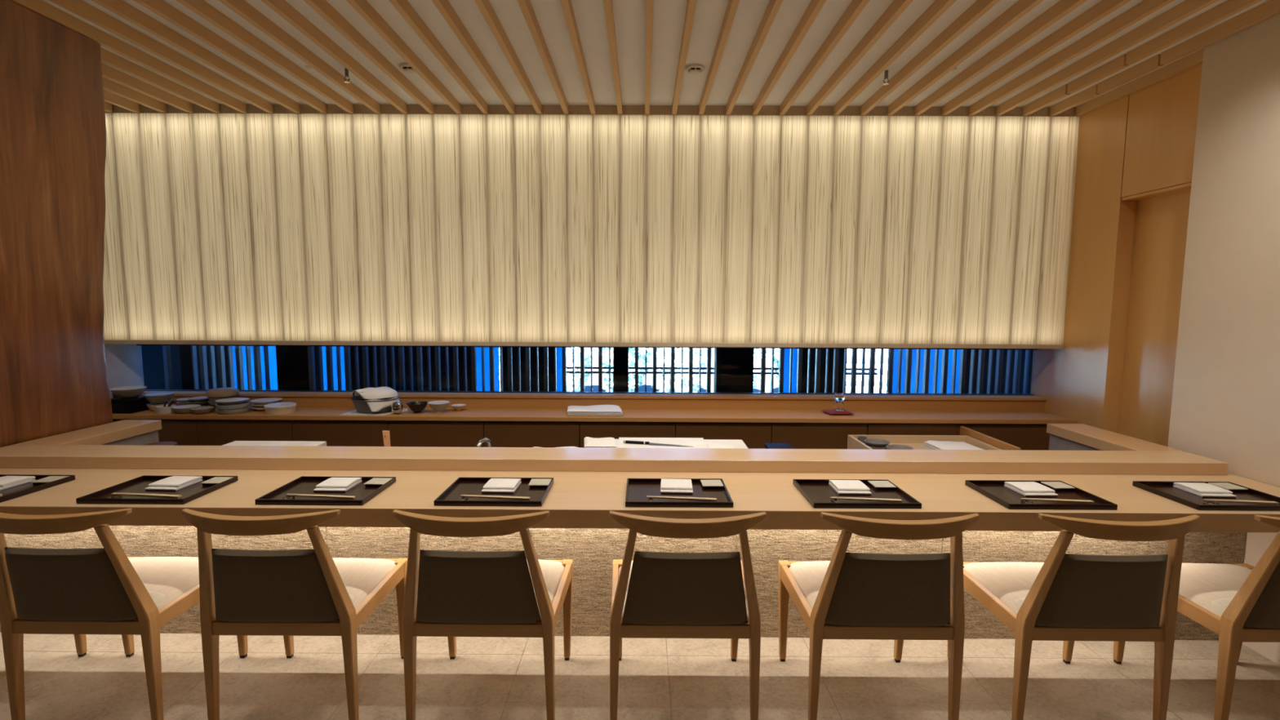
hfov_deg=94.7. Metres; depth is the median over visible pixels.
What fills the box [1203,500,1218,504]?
chopstick rest
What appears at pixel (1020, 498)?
chopstick
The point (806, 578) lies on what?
seat cushion
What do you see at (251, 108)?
trim
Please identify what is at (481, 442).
chrome faucet
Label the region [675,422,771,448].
base cabinet
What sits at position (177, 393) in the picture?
trim
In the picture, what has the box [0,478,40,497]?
place setting
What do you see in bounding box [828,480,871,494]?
folded napkin
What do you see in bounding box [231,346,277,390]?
screen
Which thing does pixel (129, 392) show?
bowl
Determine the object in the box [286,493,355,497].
chopstick
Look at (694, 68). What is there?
recessed light
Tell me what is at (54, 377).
wall
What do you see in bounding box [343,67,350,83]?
sprinkler
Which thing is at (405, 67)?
recessed light
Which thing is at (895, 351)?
screen
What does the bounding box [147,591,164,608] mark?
cushion
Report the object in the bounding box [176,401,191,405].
plate
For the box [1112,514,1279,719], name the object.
dining chair
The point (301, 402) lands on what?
wall
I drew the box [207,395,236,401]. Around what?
bowl
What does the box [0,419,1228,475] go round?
ledge
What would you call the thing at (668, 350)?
window
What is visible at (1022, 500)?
chopstick rest
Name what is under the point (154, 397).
bowl
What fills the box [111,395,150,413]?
box
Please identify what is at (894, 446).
dish
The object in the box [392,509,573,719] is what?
dining chair
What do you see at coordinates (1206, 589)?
seat cushion
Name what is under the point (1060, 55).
ceiling
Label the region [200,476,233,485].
coaster
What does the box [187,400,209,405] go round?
plate
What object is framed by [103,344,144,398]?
wall
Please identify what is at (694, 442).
paper sheet
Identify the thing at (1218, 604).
cushion
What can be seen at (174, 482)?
folded napkin
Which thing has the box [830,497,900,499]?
chopstick
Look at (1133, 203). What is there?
door frame
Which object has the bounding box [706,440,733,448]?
paper sheet
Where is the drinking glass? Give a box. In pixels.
[833,391,844,410]
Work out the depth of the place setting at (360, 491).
2.27 m
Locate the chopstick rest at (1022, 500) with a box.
[1020,499,1033,503]
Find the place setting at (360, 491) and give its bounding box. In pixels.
[266,480,380,499]
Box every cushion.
[128,556,199,609]
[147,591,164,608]
[332,557,395,608]
[348,594,355,604]
[526,559,564,603]
[617,560,747,612]
[621,599,747,617]
[788,560,830,608]
[963,561,1044,614]
[1015,597,1025,610]
[1178,563,1252,617]
[1210,596,1233,614]
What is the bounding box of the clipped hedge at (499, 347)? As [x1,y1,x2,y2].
[498,346,500,391]
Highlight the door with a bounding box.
[1118,189,1191,446]
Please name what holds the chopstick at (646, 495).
on the lacquer tray at (637, 490)
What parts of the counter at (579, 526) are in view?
panel, panel, panel, panel, panel, panel, panel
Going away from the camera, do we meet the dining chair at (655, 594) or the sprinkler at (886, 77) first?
the dining chair at (655, 594)
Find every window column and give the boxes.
[179,345,211,389]
[275,346,319,390]
[613,347,628,391]
[713,348,754,392]
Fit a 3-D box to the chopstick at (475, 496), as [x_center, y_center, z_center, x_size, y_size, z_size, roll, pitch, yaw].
[-0.537,0.510,2.185,0.258,0.013,0.008,0,5,2]
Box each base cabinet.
[112,418,198,445]
[196,419,293,445]
[292,420,389,446]
[387,420,484,447]
[484,421,580,447]
[579,422,675,447]
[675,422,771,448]
[770,422,867,448]
[866,422,964,435]
[962,423,1049,450]
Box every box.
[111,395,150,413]
[263,402,296,414]
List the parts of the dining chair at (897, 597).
leg, rail, rail, leg, rail, leg, rail, leg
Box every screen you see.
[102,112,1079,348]
[141,345,229,389]
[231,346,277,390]
[321,346,345,390]
[475,346,499,391]
[502,346,554,391]
[556,347,562,391]
[782,348,797,392]
[801,348,844,392]
[892,349,960,393]
[964,349,1033,394]
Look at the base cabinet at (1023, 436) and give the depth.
3.71 m
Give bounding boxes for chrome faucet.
[476,437,492,447]
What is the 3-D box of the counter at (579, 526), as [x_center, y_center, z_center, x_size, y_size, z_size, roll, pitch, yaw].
[-0.187,0.856,2.514,5.577,0.720,0.757,0,5,0]
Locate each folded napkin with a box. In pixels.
[0,475,35,490]
[144,475,202,490]
[313,477,361,491]
[481,478,521,493]
[660,478,693,493]
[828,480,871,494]
[1004,481,1057,496]
[1173,482,1236,497]
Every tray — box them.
[0,474,75,502]
[75,475,238,504]
[254,475,395,505]
[433,477,553,506]
[625,478,733,507]
[764,442,794,448]
[792,479,921,508]
[964,480,1117,510]
[1132,480,1279,511]
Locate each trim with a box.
[105,103,1079,116]
[140,391,1046,400]
[1122,182,1191,200]
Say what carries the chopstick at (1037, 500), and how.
on the lacquer tray at (996, 491)
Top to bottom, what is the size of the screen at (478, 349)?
1.900 m
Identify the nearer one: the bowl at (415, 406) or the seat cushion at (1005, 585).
the seat cushion at (1005, 585)
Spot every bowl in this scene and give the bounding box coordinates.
[109,386,146,398]
[143,391,174,404]
[146,401,169,411]
[172,404,200,413]
[190,406,213,414]
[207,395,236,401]
[208,400,219,406]
[214,400,250,409]
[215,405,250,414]
[391,401,403,413]
[405,400,427,413]
[427,400,449,413]
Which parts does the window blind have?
screen panel, screen panel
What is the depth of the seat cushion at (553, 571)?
2.22 m
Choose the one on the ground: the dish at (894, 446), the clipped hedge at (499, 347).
the clipped hedge at (499, 347)
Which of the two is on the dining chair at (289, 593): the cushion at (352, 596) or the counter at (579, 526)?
the cushion at (352, 596)
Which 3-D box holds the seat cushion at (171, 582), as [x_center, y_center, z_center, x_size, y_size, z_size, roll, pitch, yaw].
[-1.863,0.816,2.198,0.487,0.045,0.402,0,5,0]
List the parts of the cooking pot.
lid handle, pot lid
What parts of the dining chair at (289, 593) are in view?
leg, rail, rail, leg, leg, rail, rail, leg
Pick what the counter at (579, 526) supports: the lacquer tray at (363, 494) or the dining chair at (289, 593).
the lacquer tray at (363, 494)
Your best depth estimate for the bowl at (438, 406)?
3.79 m
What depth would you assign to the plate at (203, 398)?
3.88 m
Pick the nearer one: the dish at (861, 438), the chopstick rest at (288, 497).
the chopstick rest at (288, 497)
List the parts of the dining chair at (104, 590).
leg, rail, rail, leg, leg, rail, leg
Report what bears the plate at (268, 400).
on the plate at (251, 404)
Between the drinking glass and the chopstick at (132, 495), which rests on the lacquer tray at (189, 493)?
the chopstick at (132, 495)
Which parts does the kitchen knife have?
handle, blade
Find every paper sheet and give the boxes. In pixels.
[617,437,707,448]
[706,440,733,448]
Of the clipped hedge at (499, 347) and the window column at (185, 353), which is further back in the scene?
the clipped hedge at (499, 347)
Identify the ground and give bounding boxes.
[579,347,778,392]
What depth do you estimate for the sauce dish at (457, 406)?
3.88 m
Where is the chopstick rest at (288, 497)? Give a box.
[282,495,294,499]
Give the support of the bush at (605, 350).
on the ground
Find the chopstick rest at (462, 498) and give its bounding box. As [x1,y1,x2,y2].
[459,497,467,500]
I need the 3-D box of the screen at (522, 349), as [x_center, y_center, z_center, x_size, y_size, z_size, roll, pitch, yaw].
[-0.907,0.645,4.821,0.443,1.900,0.030,0,5,0]
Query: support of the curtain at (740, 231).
attached to the wall
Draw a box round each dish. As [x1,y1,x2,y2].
[204,387,239,397]
[451,404,465,410]
[857,435,866,443]
[863,438,889,446]
[864,442,887,448]
[885,444,913,449]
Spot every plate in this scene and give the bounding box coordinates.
[176,397,191,402]
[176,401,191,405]
[187,395,208,402]
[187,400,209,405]
[214,397,249,404]
[250,397,282,404]
[250,400,282,407]
[250,405,265,410]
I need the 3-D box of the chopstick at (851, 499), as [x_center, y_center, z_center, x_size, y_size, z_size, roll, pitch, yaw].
[0.837,0.517,2.180,0.258,0.008,0.008,2,5,2]
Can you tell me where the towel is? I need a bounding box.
[584,436,616,447]
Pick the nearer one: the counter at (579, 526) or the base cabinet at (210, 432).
the counter at (579, 526)
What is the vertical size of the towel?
0.022 m
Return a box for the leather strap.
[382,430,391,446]
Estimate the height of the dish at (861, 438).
0.045 m
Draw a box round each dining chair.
[0,507,248,719]
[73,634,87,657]
[182,508,407,719]
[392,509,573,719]
[609,511,766,719]
[777,511,979,719]
[946,513,1199,719]
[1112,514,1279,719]
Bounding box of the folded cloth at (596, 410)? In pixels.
[567,404,622,416]
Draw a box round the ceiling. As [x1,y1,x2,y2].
[8,0,1279,115]
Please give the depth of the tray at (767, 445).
3.04 m
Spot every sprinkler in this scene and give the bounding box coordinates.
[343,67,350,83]
[883,70,888,84]
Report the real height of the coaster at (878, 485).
0.012 m
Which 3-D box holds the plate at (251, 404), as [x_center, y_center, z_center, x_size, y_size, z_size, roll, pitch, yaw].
[-2.470,0.295,3.907,0.180,0.020,0.180,0,5,0]
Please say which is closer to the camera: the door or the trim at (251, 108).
the door
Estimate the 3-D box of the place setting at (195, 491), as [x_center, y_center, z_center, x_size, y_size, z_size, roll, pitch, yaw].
[-1.848,0.506,2.282,0.376,0.006,0.278,0,5,0]
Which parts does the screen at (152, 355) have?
screen panel, screen panel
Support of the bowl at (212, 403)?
on the bowl
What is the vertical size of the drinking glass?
0.120 m
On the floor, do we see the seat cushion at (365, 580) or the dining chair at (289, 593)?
the dining chair at (289, 593)
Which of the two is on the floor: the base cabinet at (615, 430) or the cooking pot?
the base cabinet at (615, 430)
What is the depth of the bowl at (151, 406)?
3.81 m
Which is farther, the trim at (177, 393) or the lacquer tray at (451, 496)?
the trim at (177, 393)
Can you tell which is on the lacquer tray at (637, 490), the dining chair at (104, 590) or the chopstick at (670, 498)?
the chopstick at (670, 498)
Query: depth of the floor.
2.29 m
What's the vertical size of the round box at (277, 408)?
0.054 m
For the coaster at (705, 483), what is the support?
on the lacquer tray at (637, 490)
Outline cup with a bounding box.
[155,404,176,414]
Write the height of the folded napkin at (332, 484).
0.022 m
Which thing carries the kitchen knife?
on the paper sheet at (694, 442)
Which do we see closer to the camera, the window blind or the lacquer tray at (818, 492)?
the lacquer tray at (818, 492)
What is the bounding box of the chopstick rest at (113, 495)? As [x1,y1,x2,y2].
[106,494,121,497]
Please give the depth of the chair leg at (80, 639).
2.41 m
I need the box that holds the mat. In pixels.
[338,408,407,415]
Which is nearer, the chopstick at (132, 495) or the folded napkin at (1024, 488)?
the chopstick at (132, 495)
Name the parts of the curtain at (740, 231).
washi panel, washi panel, washi panel, washi panel, washi panel, washi panel, washi panel, washi panel, washi panel, washi panel, washi panel, washi panel, washi panel, washi panel, washi panel, washi panel, washi panel, washi panel, washi panel, rail, washi panel, washi panel, washi panel, washi panel, washi panel, washi panel, washi panel, washi panel, washi panel, washi panel, washi panel, washi panel, washi panel, washi panel, washi panel, washi panel, washi panel, washi panel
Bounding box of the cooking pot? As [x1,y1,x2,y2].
[351,391,399,413]
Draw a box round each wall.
[0,0,112,447]
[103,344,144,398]
[168,396,1044,411]
[1030,63,1202,431]
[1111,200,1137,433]
[1167,13,1279,665]
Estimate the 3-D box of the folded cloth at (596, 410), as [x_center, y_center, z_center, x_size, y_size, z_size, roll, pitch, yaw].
[-0.295,0.324,3.836,0.372,0.042,0.204,0,5,0]
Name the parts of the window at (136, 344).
frame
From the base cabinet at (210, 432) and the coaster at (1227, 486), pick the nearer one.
the coaster at (1227, 486)
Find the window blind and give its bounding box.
[350,346,471,391]
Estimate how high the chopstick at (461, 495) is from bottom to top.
0.013 m
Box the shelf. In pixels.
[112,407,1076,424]
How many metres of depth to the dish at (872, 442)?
3.49 m
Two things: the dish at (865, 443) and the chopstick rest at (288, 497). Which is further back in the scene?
the dish at (865, 443)
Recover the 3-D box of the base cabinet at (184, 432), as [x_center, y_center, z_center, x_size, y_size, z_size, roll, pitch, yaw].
[-3.107,0.716,3.899,0.602,0.712,0.280,0,5,0]
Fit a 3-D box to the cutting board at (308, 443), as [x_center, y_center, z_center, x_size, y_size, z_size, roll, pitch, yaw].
[-1.899,0.479,3.011,0.485,0.082,0.230,0,5,0]
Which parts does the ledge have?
ledge arm, stone panel, stone panel, ledge arm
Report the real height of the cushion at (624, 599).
0.053 m
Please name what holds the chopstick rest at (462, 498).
on the lacquer tray at (451, 496)
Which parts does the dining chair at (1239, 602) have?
leg, rail, leg, leg, rail, rail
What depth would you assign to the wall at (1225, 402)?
2.58 m
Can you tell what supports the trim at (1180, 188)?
attached to the wall at (1077, 381)
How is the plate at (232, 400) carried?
on the lidded bowl at (245, 404)
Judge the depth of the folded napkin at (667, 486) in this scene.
2.29 m
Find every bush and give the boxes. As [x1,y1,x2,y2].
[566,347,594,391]
[597,347,652,391]
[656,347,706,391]
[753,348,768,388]
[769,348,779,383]
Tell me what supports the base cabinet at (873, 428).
on the floor
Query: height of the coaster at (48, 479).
0.012 m
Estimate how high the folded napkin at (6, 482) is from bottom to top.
0.022 m
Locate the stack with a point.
(932, 445)
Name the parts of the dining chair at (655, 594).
rail, leg, leg, rail, rail, leg, rail, leg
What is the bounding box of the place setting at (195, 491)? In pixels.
[91,479,212,498]
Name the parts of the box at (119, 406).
box lid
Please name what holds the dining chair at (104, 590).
on the floor
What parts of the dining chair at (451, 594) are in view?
leg, leg, rail, rail, leg, rail, leg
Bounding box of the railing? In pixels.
[566,366,877,392]
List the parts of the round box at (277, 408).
box lid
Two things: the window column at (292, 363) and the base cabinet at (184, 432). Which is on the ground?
the window column at (292, 363)
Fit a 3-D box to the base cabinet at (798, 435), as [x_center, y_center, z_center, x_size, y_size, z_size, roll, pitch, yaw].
[1.131,0.737,3.884,0.602,0.712,0.280,0,5,0]
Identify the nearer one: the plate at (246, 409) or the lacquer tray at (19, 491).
the lacquer tray at (19, 491)
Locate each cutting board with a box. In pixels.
[222,440,326,446]
[600,439,748,448]
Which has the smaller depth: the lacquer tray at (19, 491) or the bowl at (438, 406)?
the lacquer tray at (19, 491)
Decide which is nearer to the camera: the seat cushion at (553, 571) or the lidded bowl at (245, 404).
the seat cushion at (553, 571)
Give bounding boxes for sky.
[845,348,888,393]
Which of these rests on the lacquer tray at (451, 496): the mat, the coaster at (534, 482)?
the coaster at (534, 482)
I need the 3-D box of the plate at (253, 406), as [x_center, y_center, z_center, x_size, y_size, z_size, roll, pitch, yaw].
[-2.471,0.317,3.909,0.180,0.022,0.180,0,5,0]
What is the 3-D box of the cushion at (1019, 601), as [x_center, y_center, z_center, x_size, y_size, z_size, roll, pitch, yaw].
[1.508,0.839,2.020,0.440,0.053,0.100,0,5,1]
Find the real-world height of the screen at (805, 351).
1.900 m
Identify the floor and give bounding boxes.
[0,632,1279,719]
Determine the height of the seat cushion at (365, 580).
0.045 m
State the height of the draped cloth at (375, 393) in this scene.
0.140 m
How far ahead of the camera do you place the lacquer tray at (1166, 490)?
2.24 m
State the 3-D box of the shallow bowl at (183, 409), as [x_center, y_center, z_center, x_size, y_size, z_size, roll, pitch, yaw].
[-2.904,0.318,3.780,0.148,0.041,0.148,0,5,0]
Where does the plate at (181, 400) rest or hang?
on the plate at (178, 402)
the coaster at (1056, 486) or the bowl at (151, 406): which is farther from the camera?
the bowl at (151, 406)
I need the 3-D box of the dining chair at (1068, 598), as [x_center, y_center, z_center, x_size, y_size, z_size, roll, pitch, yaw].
[1.509,0.865,2.101,0.522,0.797,0.580,0,5,1]
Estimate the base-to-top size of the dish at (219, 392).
0.048 m
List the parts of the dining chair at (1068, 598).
leg, rail, leg, leg, rail, rail, leg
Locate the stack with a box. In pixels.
[923,440,983,449]
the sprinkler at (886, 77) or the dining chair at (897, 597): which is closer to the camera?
the dining chair at (897, 597)
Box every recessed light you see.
[399,62,416,73]
[684,63,705,74]
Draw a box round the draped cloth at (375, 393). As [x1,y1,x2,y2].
[352,386,399,411]
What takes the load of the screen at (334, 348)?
on the ground
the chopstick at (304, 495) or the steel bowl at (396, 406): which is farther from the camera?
the steel bowl at (396, 406)
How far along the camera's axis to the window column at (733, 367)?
4.29 m
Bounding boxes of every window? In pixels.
[136,344,1037,395]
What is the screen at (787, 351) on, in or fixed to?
on the ground
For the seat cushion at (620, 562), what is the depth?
2.25 m
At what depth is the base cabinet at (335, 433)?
3.73 m
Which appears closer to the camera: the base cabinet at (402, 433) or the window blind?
the base cabinet at (402, 433)
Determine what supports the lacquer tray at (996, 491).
on the counter at (579, 526)
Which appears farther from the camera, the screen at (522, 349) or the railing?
the railing
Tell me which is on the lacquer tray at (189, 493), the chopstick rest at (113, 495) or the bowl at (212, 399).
the chopstick rest at (113, 495)
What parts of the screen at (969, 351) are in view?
screen panel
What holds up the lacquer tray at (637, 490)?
on the counter at (579, 526)
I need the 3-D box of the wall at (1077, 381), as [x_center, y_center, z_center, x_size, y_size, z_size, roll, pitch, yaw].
[2.763,-0.207,3.472,0.060,2.684,1.226,0,5,0]
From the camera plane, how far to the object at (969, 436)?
3.58 m
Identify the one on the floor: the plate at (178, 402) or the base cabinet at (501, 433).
the base cabinet at (501, 433)
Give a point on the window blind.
(460, 349)
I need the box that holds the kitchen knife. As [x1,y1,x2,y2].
[623,440,689,446]
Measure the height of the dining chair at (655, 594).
0.797 m
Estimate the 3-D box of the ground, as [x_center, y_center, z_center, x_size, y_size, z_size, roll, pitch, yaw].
[0.077,0.016,22.150,60.000,0.100,35.900,0,5,0]
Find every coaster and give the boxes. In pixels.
[30,475,69,484]
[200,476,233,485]
[363,477,391,486]
[528,479,551,487]
[700,480,723,488]
[820,408,853,414]
[867,480,896,489]
[1040,481,1075,490]
[1208,482,1248,491]
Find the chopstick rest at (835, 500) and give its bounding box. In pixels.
[831,498,839,502]
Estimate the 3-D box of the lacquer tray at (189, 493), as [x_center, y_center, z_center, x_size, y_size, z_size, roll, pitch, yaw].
[-1.848,0.499,2.281,0.390,0.020,0.292,0,5,0]
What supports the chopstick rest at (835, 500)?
on the lacquer tray at (818, 492)
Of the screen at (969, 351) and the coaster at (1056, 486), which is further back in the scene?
the screen at (969, 351)
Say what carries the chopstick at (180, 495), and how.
on the lacquer tray at (189, 493)
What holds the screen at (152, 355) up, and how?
on the ground
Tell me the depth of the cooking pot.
3.75 m
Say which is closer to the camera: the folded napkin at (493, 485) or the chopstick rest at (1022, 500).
the chopstick rest at (1022, 500)
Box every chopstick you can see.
[111,493,179,498]
[113,492,182,497]
[285,494,355,499]
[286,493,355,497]
[460,495,529,500]
[461,494,530,498]
[646,495,716,498]
[646,496,716,502]
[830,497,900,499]
[831,497,902,502]
[1020,497,1092,501]
[1022,498,1094,503]
[1203,498,1275,502]
[1205,499,1279,504]
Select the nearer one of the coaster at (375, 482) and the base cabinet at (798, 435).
the coaster at (375, 482)
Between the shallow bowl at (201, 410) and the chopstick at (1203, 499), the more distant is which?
the shallow bowl at (201, 410)
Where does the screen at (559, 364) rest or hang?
on the ground
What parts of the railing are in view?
rail, rail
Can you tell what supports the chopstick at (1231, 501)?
on the lacquer tray at (1166, 490)

